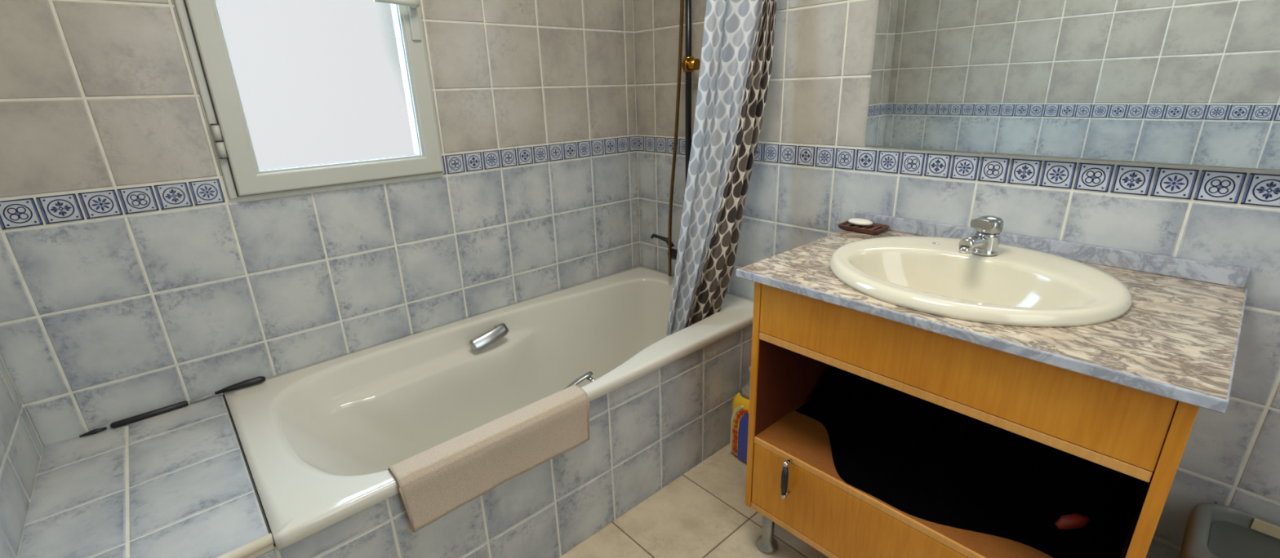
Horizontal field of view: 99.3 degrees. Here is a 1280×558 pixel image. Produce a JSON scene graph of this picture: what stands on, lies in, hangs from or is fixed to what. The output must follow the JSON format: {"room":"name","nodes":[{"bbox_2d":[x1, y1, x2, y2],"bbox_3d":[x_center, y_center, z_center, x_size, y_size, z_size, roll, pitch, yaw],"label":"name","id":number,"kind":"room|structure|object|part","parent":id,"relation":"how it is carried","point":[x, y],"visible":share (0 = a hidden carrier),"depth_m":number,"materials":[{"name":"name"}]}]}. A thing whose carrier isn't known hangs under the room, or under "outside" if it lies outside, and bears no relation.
{"room":"bathroom","nodes":[
{"label":"bathroom","id":0,"kind":"room"},
{"bbox_2d":[0,357,42,557],"bbox_3d":[-0.589,0.023,0.134,0.032,2.400,2.600,-18,25,-39],"label":"wall","id":1,"kind":"structure","parent":0,"point":[20,448],"depth_m":1.12,"materials":[{"name":"beige tile"}]},
{"bbox_2d":[15,393,268,557],"bbox_3d":[-1.059,0.468,1.167,0.353,0.062,0.711,-18,25,-39],"label":"wall ledge","id":2,"kind":"object","parent":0,"point":[177,483],"visible":0.96,"depth_m":1.13,"materials":[{"name":"beige tile"}]},
{"bbox_2d":[79,376,265,437],"bbox_3d":[-1.221,0.331,1.442,0.387,0.026,0.021,-17,24,-37],"label":"brush","id":3,"kind":"object","parent":2,"relation":"on","point":[259,380],"visible":1,"depth_m":1.43,"materials":[{"name":"black plastic"}]},
{"bbox_2d":[0,0,640,528],"bbox_3d":[-0.773,-0.521,1.707,1.930,2.400,0.122,-18,25,-39],"label":"wall","id":4,"kind":"structure","parent":0,"point":[104,321],"depth_m":1.51,"materials":[{"name":"beige tile"}]},
{"bbox_2d":[0,178,225,230],"bbox_3d":[-1.266,-0.173,1.266,0.479,0.060,0.003,-18,25,-39],"label":"trim","id":5,"kind":"structure","parent":4,"relation":"attached to","point":[18,213],"depth_m":1.27,"materials":[{"name":"tile"}]},
{"bbox_2d":[222,395,271,533],"bbox_3d":[-0.923,0.399,1.262,0.003,0.003,0.687,-18,25,-39],"label":"trim","id":6,"kind":"structure","parent":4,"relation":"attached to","point":[244,458],"depth_m":1.19,"materials":[{"name":"rubber"}]},
{"bbox_2d":[173,0,444,199],"bbox_3d":[-0.886,-0.767,1.451,0.583,1.029,0.182,-18,25,-39],"label":"window","id":7,"kind":"structure","parent":4,"relation":"in","point":[200,21],"depth_m":1.47,"materials":[{"name":"white plastic"}]},
{"bbox_3d":[-0.691,-0.762,1.549,0.131,0.145,0.056,-18,25,-39],"label":"handle","id":8,"kind":"part","parent":7,"relation":"part of","materials":[{"name":"white plastic"}]},
{"bbox_2d":[441,136,636,174],"bbox_3d":[-0.331,-0.477,2.055,0.859,0.060,0.003,-18,25,-39],"label":"trim","id":9,"kind":"structure","parent":4,"relation":"attached to","point":[455,163],"depth_m":2.00,"materials":[{"name":"tile"}]},
{"bbox_2d":[255,324,752,557],"bbox_3d":[-0.234,0.568,1.488,1.930,0.458,0.032,-18,25,-39],"label":"bathtub tiled side","id":10,"kind":"structure","parent":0,"point":[646,433],"depth_m":1.55,"materials":[{"name":"beige tile"}]},
{"bbox_2d":[216,533,274,557],"bbox_3d":[-0.819,0.532,0.909,0.355,0.030,0.021,-18,25,-39],"label":"trim","id":11,"kind":"structure","parent":10,"relation":"on","point":[264,544],"depth_m":0.99,"materials":[{"name":"beige ceramic"}]},
{"bbox_2d":[269,443,829,557],"bbox_3d":[0.172,0.933,1.147,1.930,0.031,2.600,-18,25,-39],"label":"floor","id":12,"kind":"structure","parent":0,"point":[704,513],"depth_m":1.64,"materials":[{"name":"brown tile"}]},
{"bbox_2d":[223,265,753,551],"bbox_3d":[-0.331,0.389,1.815,1.570,0.391,0.727,-18,25,-39],"label":"bathtub","id":13,"kind":"object","parent":12,"relation":"on","point":[319,442],"visible":0.62,"depth_m":1.76,"materials":[{"name":"beige ceramic"}]},
{"bbox_2d":[387,384,589,532],"bbox_3d":[-0.343,0.419,1.332,0.495,0.149,0.079,-18,25,-39],"label":"bath mat","id":14,"kind":"object","parent":13,"relation":"on","point":[433,482],"visible":0.99,"depth_m":1.28,"materials":[{"name":"beige fabric"}]},
{"bbox_3d":[-0.530,0.206,1.923,0.143,0.064,0.030,-18,25,-39],"label":"grip handle","id":15,"kind":"part","parent":13,"relation":"part of","materials":[{"name":"silver metal"}]},
{"bbox_3d":[-0.183,0.296,1.546,0.106,0.048,0.043,-18,25,-39],"label":"grip handle","id":16,"kind":"part","parent":13,"relation":"part of","materials":[{"name":"silver metal"}]},
{"bbox_2d":[729,366,751,462],"bbox_3d":[0.402,0.469,1.859,0.092,0.360,0.184,-18,25,-39],"label":"bottle","id":17,"kind":"object","parent":12,"relation":"on","point":[740,405],"visible":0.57,"depth_m":1.87,"materials":[{"name":"yellow plastic"}]},
{"bbox_2d":[733,409,747,453],"bbox_3d":[0.347,0.525,1.881,0.010,0.190,0.057,-18,25,-39],"label":"label","id":18,"kind":"object","parent":17,"relation":"attached to","point":[740,416],"depth_m":1.88,"materials":[{"name":"blue paper"}]},
{"bbox_3d":[0.386,0.547,1.844,0.009,0.203,0.125,-18,25,-39],"label":"blue panel","id":19,"kind":"part","parent":17,"relation":"part of","materials":[{"name":"blue plastic"}]},
{"bbox_2d":[745,282,1199,557],"bbox_3d":[0.734,0.405,1.319,0.602,0.817,0.753,-18,25,-39],"label":"vanity cabinet","id":20,"kind":"object","parent":12,"relation":"on","point":[793,480],"visible":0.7,"depth_m":1.10,"materials":[{"name":"brown wood"}]},
{"bbox_3d":[0.362,0.692,1.532,0.060,0.158,0.060,-18,25,-39],"label":"leg","id":21,"kind":"part","parent":20,"relation":"part of","materials":[{"name":"silver metal"}]},
{"bbox_3d":[0.355,0.496,1.336,0.018,0.086,0.017,-18,25,-39],"label":"drawer handle","id":22,"kind":"part","parent":20,"relation":"part of","materials":[{"name":"black plastic"}]},
{"bbox_3d":[0.364,0.537,1.360,0.031,0.016,0.015,-18,25,-39],"label":"handle","id":23,"kind":"part","parent":20,"relation":"part of","materials":[{"name":"silver metal"}]},
{"bbox_3d":[0.361,0.449,1.329,0.031,0.016,0.015,-18,25,-39],"label":"handle","id":24,"kind":"part","parent":20,"relation":"part of","materials":[{"name":"silver metal"}]},
{"bbox_3d":[0.497,0.244,1.563,0.570,0.659,0.018,-18,25,-39],"label":"panel","id":25,"kind":"part","parent":20,"relation":"part of","materials":[{"name":"brown wood"}]},
{"bbox_3d":[0.745,0.631,1.405,0.550,0.018,0.712,-18,25,-39],"label":"panel","id":26,"kind":"part","parent":20,"relation":"part of","materials":[{"name":"brown wood"}]},
{"bbox_3d":[0.545,0.596,1.204,0.018,0.188,0.709,-18,25,-39],"label":"drawer","id":27,"kind":"part","parent":20,"relation":"part of","materials":[{"name":"brown wood"}]},
{"bbox_2d":[754,397,1147,557],"bbox_3d":[0.739,0.433,1.336,0.550,0.017,0.712,-18,25,-39],"label":"drawer","id":28,"kind":"object","parent":20,"relation":"attached to","point":[797,438],"depth_m":1.24,"materials":[{"name":"brown wood"}]},
{"bbox_3d":[0.638,0.181,1.160,0.300,0.018,0.712,-18,25,-39],"label":"rail","id":29,"kind":"part","parent":20,"relation":"part of","materials":[{"name":"brown wood"}]},
{"bbox_3d":[0.531,0.144,1.046,0.018,0.129,0.712,-18,25,-39],"label":"drawer","id":30,"kind":"part","parent":20,"relation":"part of","materials":[{"name":"brown wood"}]},
{"bbox_2d":[794,366,1145,557],"bbox_3d":[0.735,0.319,1.295,0.532,0.224,0.702,-18,25,-39],"label":"bundle","id":31,"kind":"object","parent":20,"relation":"on","point":[926,460],"visible":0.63,"depth_m":1.17,"materials":[{"name":"fabric"}]},
{"bbox_2d":[1054,513,1090,529],"bbox_3d":[0.843,0.474,1.061,0.054,0.037,0.026,4,20,17],"label":"red object","id":32,"kind":"object","parent":31,"relation":"on","point":[1075,521],"visible":1,"depth_m":1.05,"materials":[{"name":"plastic"}]},
{"bbox_2d":[735,210,1250,413],"bbox_3d":[0.716,-0.015,1.193,0.601,0.059,0.834,-18,25,-39],"label":"countertop","id":33,"kind":"structure","parent":20,"relation":"on","point":[1178,338],"depth_m":0.98,"materials":[{"name":"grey stone"}]},
{"bbox_2d":[837,220,888,235],"bbox_3d":[0.652,-0.150,1.591,0.088,0.015,0.120,-18,25,-39],"label":"soap dish","id":34,"kind":"object","parent":33,"relation":"on","point":[875,228],"visible":0.83,"depth_m":1.57,"materials":[{"name":"brown wood"}]},
{"bbox_2d":[848,218,872,226],"bbox_3d":[0.648,-0.168,1.600,0.048,0.015,0.072,-18,25,-39],"label":"soap","id":35,"kind":"object","parent":34,"relation":"in","point":[862,222],"visible":1,"depth_m":1.58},
{"bbox_2d":[829,235,1132,327],"bbox_3d":[0.712,0.042,1.214,0.536,0.154,0.562,-18,25,-39],"label":"washbasin","id":36,"kind":"object","parent":33,"relation":"in","point":[1017,286],"visible":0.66,"depth_m":1.18,"materials":[{"name":"beige ceramic"}]},
{"bbox_2d":[958,215,1004,256],"bbox_3d":[0.777,-0.094,1.237,0.127,0.086,0.057,-18,25,-39],"label":"tap","id":37,"kind":"object","parent":36,"relation":"on","point":[985,240],"visible":1,"depth_m":1.23,"materials":[{"name":"silver metal"}]},
{"bbox_3d":[0.759,-0.079,1.236,0.095,0.041,0.034,-14,23,-32],"label":"spout","id":38,"kind":"part","parent":37,"relation":"part of","materials":[{"name":"silver metal"}]},
{"bbox_3d":[0.799,-0.125,1.247,0.066,0.036,0.055,-18,25,-39],"label":"lever","id":39,"kind":"part","parent":37,"relation":"part of","materials":[{"name":"silver metal"}]},
{"bbox_3d":[0.988,0.410,1.045,0.570,0.659,0.022,-18,25,-39],"label":"panel","id":40,"kind":"part","parent":20,"relation":"part of","materials":[{"name":"brown wood"}]},
{"bbox_2d":[1178,501,1279,557],"bbox_3d":[1.224,0.709,1.074,0.262,0.374,0.282,-18,25,-39],"label":"waste bin","id":41,"kind":"object","parent":12,"relation":"on","point":[1212,531],"visible":1,"depth_m":1.11,"materials":[{"name":"grey plastic"}]},
{"bbox_2d":[632,0,1279,557],"bbox_3d":[0.863,-0.449,1.359,0.032,2.400,2.600,-18,25,-39],"label":"wall","id":42,"kind":"structure","parent":0,"point":[818,95],"depth_m":1.51,"materials":[{"name":"beige tile"}]},
{"bbox_2d":[650,233,677,260],"bbox_3d":[0.169,-0.126,2.203,0.096,0.092,0.273,-18,25,-39],"label":"mixer","id":43,"kind":"object","parent":42,"relation":"attached to","point":[674,251],"visible":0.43,"depth_m":2.20,"materials":[{"name":"black metal"}]},
{"bbox_3d":[0.090,-0.154,2.227,0.119,0.051,0.026,12,24,35],"label":"lever","id":44,"kind":"part","parent":43,"relation":"part of","materials":[{"name":"black plastic"}]},
{"bbox_2d":[681,0,700,183],"bbox_3d":[0.191,-0.731,1.951,0.087,1.260,0.070,-18,25,-39],"label":"shower rail","id":45,"kind":"object","parent":42,"relation":"attached to","point":[689,64],"visible":0.75,"depth_m":1.93,"materials":[{"name":"gold metal"}]},
{"bbox_2d":[668,0,684,276],"bbox_3d":[0.131,-0.636,1.973,0.076,1.330,0.020,12,24,34],"label":"shower hose","id":46,"kind":"object","parent":45,"relation":"hanging from","point":[682,2],"visible":1,"depth_m":2.00,"materials":[{"name":"brown metal"}]},
{"bbox_2d":[636,136,1279,207],"bbox_3d":[0.857,-0.286,1.405,0.003,0.060,2.600,-18,25,-39],"label":"trim","id":47,"kind":"structure","parent":42,"relation":"attached to","point":[1261,189],"depth_m":1.30,"materials":[{"name":"tile"}]},
{"bbox_2d":[851,210,1250,288],"bbox_3d":[0.929,-0.096,1.374,0.018,0.038,0.828,-18,25,-39],"label":"backsplash","id":48,"kind":"structure","parent":42,"relation":"attached to","point":[1197,270],"depth_m":1.24,"materials":[{"name":"grey stone"}]},
{"bbox_2d":[864,0,1279,170],"bbox_3d":[0.923,-0.641,1.149,0.015,0.750,0.870,-17,24,-37],"label":"wall mirror","id":49,"kind":"object","parent":42,"relation":"attached to","point":[1190,82],"visible":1,"depth_m":1.18,"materials":[{"name":"clear glass"}]},
{"bbox_3d":[-0.289,-1.132,0.897,1.924,0.025,0.025,-18,25,-39],"label":"curtain rod","id":50,"kind":"object","parent":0,"visible":0},
{"bbox_2d":[666,0,777,336],"bbox_3d":[0.281,-0.567,1.679,0.459,1.555,0.118,-6,20,-12],"label":"shower curtain","id":51,"kind":"object","parent":50,"relation":"hanging from","point":[736,59],"visible":0.98,"depth_m":1.71,"materials":[{"name":"white fabric"}]}
]}

